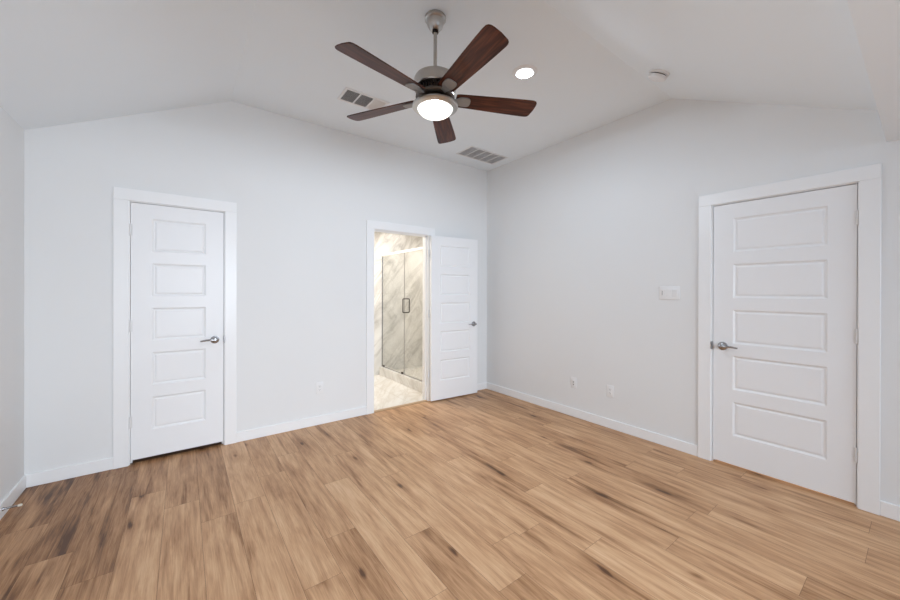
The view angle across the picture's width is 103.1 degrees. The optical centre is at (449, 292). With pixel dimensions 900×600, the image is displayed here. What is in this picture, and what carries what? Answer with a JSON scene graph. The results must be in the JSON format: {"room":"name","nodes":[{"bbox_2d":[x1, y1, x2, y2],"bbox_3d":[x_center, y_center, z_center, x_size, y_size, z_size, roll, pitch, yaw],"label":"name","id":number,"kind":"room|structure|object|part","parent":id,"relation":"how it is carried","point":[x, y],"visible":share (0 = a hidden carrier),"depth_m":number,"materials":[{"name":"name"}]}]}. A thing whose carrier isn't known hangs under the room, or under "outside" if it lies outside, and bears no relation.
{"room":"empty bedroom","nodes":[
{"label":"empty bedroom","id":0,"kind":"room"},
{"bbox_2d":[0,106,23,501],"bbox_3d":[-1.109,-0.219,-0.075,0.115,3.180,6.215,0,0,-37],"label":"wall","id":1,"kind":"structure","parent":0,"point":[11,132],"depth_m":2.26,"materials":[{"name":"paint"}]},
{"bbox_2d":[0,475,25,519],"bbox_3d":[-1.092,1.306,0.007,0.013,0.090,6.087,0,0,-37],"label":"baseboard","id":2,"kind":"structure","parent":1,"relation":"attached to","point":[12,496],"depth_m":2.27,"materials":[{"name":"white wood"}]},
{"bbox_2d":[2,503,22,510],"bbox_3d":[-2.634,1.291,2.151,0.079,0.022,0.022,0,0,-37],"label":"door stop","id":3,"kind":"object","parent":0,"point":[21,504],"visible":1,"depth_m":2.14,"materials":[{"name":"grey metal"}]},
{"bbox_2d":[24,101,486,474],"bbox_3d":[-1.236,-0.226,3.778,4.517,3.180,0.115,0,0,-37],"label":"wall","id":4,"kind":"structure","parent":0,"point":[305,193],"depth_m":3.26,"materials":[{"name":"paint"}]},
{"bbox_2d":[113,187,236,468],"bbox_3d":[-2.272,0.271,3.005,0.808,2.143,0.156,0,0,-37],"label":"door frame","id":5,"kind":"structure","parent":4,"relation":"attached to","point":[122,197],"depth_m":2.77,"materials":[{"name":"white wood"}]},
{"bbox_2d":[129,202,223,460],"bbox_3d":[-2.255,0.305,2.972,0.634,2.011,0.150,0,0,-37],"label":"door","id":6,"kind":"structure","parent":4,"relation":"in","point":[176,322],"depth_m":2.95,"materials":[{"name":"white paint"}]},
{"bbox_3d":[-2.057,0.411,3.045,0.118,0.027,0.023,0,0,-33],"label":"lever","id":7,"kind":"part","parent":6,"relation":"part of","materials":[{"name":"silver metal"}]},
{"bbox_3d":[-2.034,0.411,3.091,0.066,0.066,0.040,0,0,-37],"label":"handle","id":8,"kind":"part","parent":6,"relation":"part of","materials":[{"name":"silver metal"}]},
{"bbox_2d":[26,382,486,487],"bbox_3d":[-1.202,1.299,3.729,4.287,0.090,0.013,0,0,-37],"label":"baseboard","id":9,"kind":"structure","parent":4,"relation":"attached to","point":[53,475],"depth_m":3.23,"materials":[{"name":"white"}]},
{"bbox_2d":[316,382,322,393],"bbox_3d":[-1.327,0.972,3.637,0.072,0.117,0.009,0,0,-37],"label":"wall outlet","id":10,"kind":"object","parent":4,"relation":"attached to","point":[319,385],"visible":1,"depth_m":3.63,"materials":[{"name":"white plastic"}]},
{"bbox_2d":[366,220,434,414],"bbox_3d":[-0.596,0.274,4.257,0.907,2.143,0.151,0,0,-37],"label":"door frame","id":11,"kind":"structure","parent":4,"relation":"attached to","point":[371,226],"depth_m":4.06,"materials":[{"name":"white wood"}]},
{"bbox_2d":[428,235,477,400],"bbox_3d":[0.054,0.317,4.567,0.732,2.027,0.150,0,0,-33],"label":"door","id":12,"kind":"structure","parent":4,"relation":"in","point":[453,312],"depth_m":4.54,"materials":[{"name":"white paint"}]},
{"bbox_2d":[374,232,422,374],"bbox_3d":[-1.299,0.146,5.782,2.710,2.510,0.100,0,0,-37],"label":"wall","id":13,"kind":"structure","parent":0,"point":[393,265],"depth_m":6.04,"materials":[{"name":"stone"}]},
{"bbox_2d":[374,400,426,412],"bbox_3d":[-0.575,1.342,4.226,0.717,0.006,0.057,0,0,-37],"label":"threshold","id":14,"kind":"structure","parent":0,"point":[412,403],"depth_m":4.20,"materials":[{"name":"beige"}]},
{"bbox_2d":[398,366,421,378],"bbox_3d":[-0.168,1.354,5.610,1.100,0.100,1.535,0,0,-37],"label":"floor","id":15,"kind":"structure","parent":0,"point":[413,371],"depth_m":5.88,"materials":[{"name":"stone"}]},
{"bbox_2d":[0,0,877,170],"bbox_3d":[-0.140,-1.441,2.280,4.322,0.671,3.591,0,0,-37],"label":"ceiling","id":16,"kind":"structure","parent":0,"point":[62,62],"depth_m":2.29,"materials":[{"name":"paint"}]},
{"bbox_2d":[337,87,389,109],"bbox_3d":[-0.765,-1.696,3.163,0.400,0.007,0.225,0,0,-37],"label":"ceiling vent","id":17,"kind":"object","parent":16,"relation":"in","point":[351,96],"visible":0.92,"depth_m":3.15,"materials":[{"name":"white plastic"}]},
{"bbox_2d":[335,9,536,143],"bbox_3d":[-0.093,-1.388,2.169,1.251,0.615,1.240,0,0,-37],"label":"ceiling fan","id":18,"kind":"object","parent":16,"relation":"hanging from","point":[434,86],"visible":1,"depth_m":2.10,"materials":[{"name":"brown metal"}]},
{"bbox_3d":[-0.354,-1.198,1.915,0.145,0.006,0.524,18,12,41],"label":"blade","id":19,"kind":"part","parent":18,"relation":"part of","materials":[{"name":"brown wood"}]},
{"bbox_3d":[-0.447,-1.200,2.364,0.524,0.006,0.145,0,13,24],"label":"blade","id":20,"kind":"part","parent":18,"relation":"part of","materials":[{"name":"brown wood"}]},
{"bbox_2d":[421,79,439,86],"bbox_3d":[-0.091,-1.223,2.204,0.224,0.052,0.224,0,0,-37],"label":"motor","id":21,"kind":"object","parent":18,"relation":"attached to","point":[424,82],"depth_m":2.10,"materials":[{"name":"brown metal"}]},
{"bbox_3d":[-0.092,-1.106,2.204,0.213,0.052,0.213,0,0,-37],"label":"lamp shade","id":22,"kind":"part","parent":18,"relation":"part of","materials":[{"name":"white glass"}]},
{"bbox_3d":[-0.049,-1.199,2.591,0.145,0.006,0.524,-13,-1,6],"label":"blade","id":23,"kind":"part","parent":18,"relation":"part of","materials":[{"name":"brown wood"}]},
{"bbox_3d":[0.102,-1.197,1.865,0.145,0.006,0.524,15,-7,-29],"label":"blade","id":24,"kind":"part","parent":18,"relation":"part of","materials":[{"name":"brown wood"}]},
{"bbox_3d":[0.290,-1.197,2.283,0.524,0.006,0.145,0,-13,-12],"label":"blade","id":25,"kind":"part","parent":18,"relation":"part of","materials":[{"name":"brown wood"}]},
{"bbox_2d":[456,146,507,163],"bbox_3d":[0.402,-1.695,4.430,0.605,0.007,0.300,0,0,-37],"label":"ceiling vent","id":26,"kind":"object","parent":16,"relation":"in","point":[472,152],"visible":1,"depth_m":4.42,"materials":[{"name":"white plastic"}]},
{"bbox_2d":[512,64,536,79],"bbox_3d":[0.575,-1.690,2.750,0.192,0.010,0.192,0,0,-37],"label":"recessed light","id":27,"kind":"object","parent":16,"relation":"in","point":[526,71],"visible":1,"depth_m":2.74,"materials":[{"name":"white plastic"}]},
{"bbox_2d":[648,69,668,81],"bbox_3d":[1.535,-1.599,2.627,0.142,0.097,0.137,0,0,-13],"label":"smoke detector","id":28,"kind":"object","parent":16,"relation":"attached to","point":[657,75],"visible":1,"depth_m":2.59,"materials":[{"name":"white plastic"}]},
{"bbox_2d":[0,375,899,599],"bbox_3d":[0.647,1.381,2.329,5.597,0.060,7.770,0,0,-37],"label":"floor","id":29,"kind":"structure","parent":0,"point":[486,494],"depth_m":2.09,"materials":[{"name":"brown wood"}]},
{"bbox_2d":[379,366,421,392],"bbox_3d":[-0.653,1.308,5.248,0.110,0.190,1.535,0,0,-37],"label":"shower curb","id":30,"kind":"object","parent":29,"relation":"on","point":[415,384],"visible":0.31,"depth_m":5.23,"materials":[{"name":"stone"}]},
{"bbox_2d":[382,247,422,380],"bbox_3d":[-0.654,0.295,5.243,0.122,1.836,1.533,0,0,-37],"label":"shower enclosure","id":31,"kind":"object","parent":30,"relation":"on","point":[418,248],"visible":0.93,"depth_m":5.27,"materials":[{"name":"clear glass"}]},
{"bbox_3d":[-0.656,1.210,5.245,0.012,0.006,1.533,0,0,-37],"label":"sill","id":32,"kind":"part","parent":31,"relation":"part of","materials":[{"name":"silver stone"}]},
{"bbox_3d":[-0.652,-0.605,5.242,0.028,0.036,1.533,0,0,-37],"label":"header rail","id":33,"kind":"part","parent":31,"relation":"part of","materials":[{"name":"white"}]},
{"bbox_3d":[-0.641,0.193,5.227,0.122,0.215,0.015,0,0,-37],"label":"pull handle","id":34,"kind":"part","parent":31,"relation":"part of","materials":[{"name":"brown metal"}]},
{"bbox_2d":[486,98,899,505],"bbox_3d":[2.420,-0.214,2.557,0.115,3.180,6.215,0,0,-37],"label":"wall","id":35,"kind":"structure","parent":0,"point":[585,230],"depth_m":3.32,"materials":[{"name":"paint"}]},
{"bbox_2d":[571,377,576,388],"bbox_3d":[1.344,0.983,3.888,0.016,0.117,0.072,0,0,-37],"label":"wall outlet","id":36,"kind":"object","parent":35,"relation":"attached to","point":[573,379],"visible":1,"depth_m":3.88,"materials":[{"name":"white plastic"}]},
{"bbox_2d":[607,385,613,397],"bbox_3d":[1.596,0.984,3.556,0.009,0.117,0.072,0,0,-37],"label":"wall outlet","id":37,"kind":"object","parent":35,"relation":"attached to","point":[610,389],"visible":1,"depth_m":3.55,"materials":[{"name":"white plastic"}]},
{"bbox_2d":[659,286,679,299],"bbox_3d":[1.918,0.005,3.123,0.012,0.117,0.166,0,0,-37],"label":"light switch","id":38,"kind":"object","parent":35,"relation":"attached to","point":[665,292],"visible":1,"depth_m":3.12,"materials":[{"name":"white plastic"}]},
{"bbox_2d":[487,382,899,521],"bbox_3d":[2.334,1.311,2.562,0.013,0.090,6.087,0,0,-37],"label":"baseboard","id":39,"kind":"structure","parent":35,"relation":"attached to","point":[892,511],"depth_m":3.45,"materials":[{"name":"white wood"}]},
{"bbox_2d":[713,184,858,502],"bbox_3d":[2.361,0.324,2.571,0.150,2.023,0.784,0,0,-37],"label":"door","id":40,"kind":"structure","parent":35,"relation":"in","point":[785,268],"depth_m":2.51,"materials":[{"name":"white paint"}]},
{"bbox_3d":[2.138,0.423,2.808,0.040,0.066,0.066,0,0,-37],"label":"handle","id":41,"kind":"part","parent":40,"relation":"part of","materials":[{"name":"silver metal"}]},
{"bbox_3d":[2.146,0.423,2.757,0.023,0.027,0.118,0,0,-40],"label":"lever","id":42,"kind":"part","parent":40,"relation":"part of","materials":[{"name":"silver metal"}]},
{"bbox_2d":[698,163,881,514],"bbox_3d":[2.386,0.284,2.597,0.156,2.143,0.959,0,0,-37],"label":"door frame","id":43,"kind":"structure","parent":35,"relation":"attached to","point":[868,178],"depth_m":2.23,"materials":[{"name":"white wood"}]},
{"bbox_2d":[847,0,899,141],"bbox_3d":[1.686,-1.058,-0.139,4.287,0.300,2.545,0,0,-37],"label":"ceiling","id":44,"kind":"structure","parent":0,"point":[876,23],"depth_m":1.34,"materials":[{"name":"paint"}]}
]}

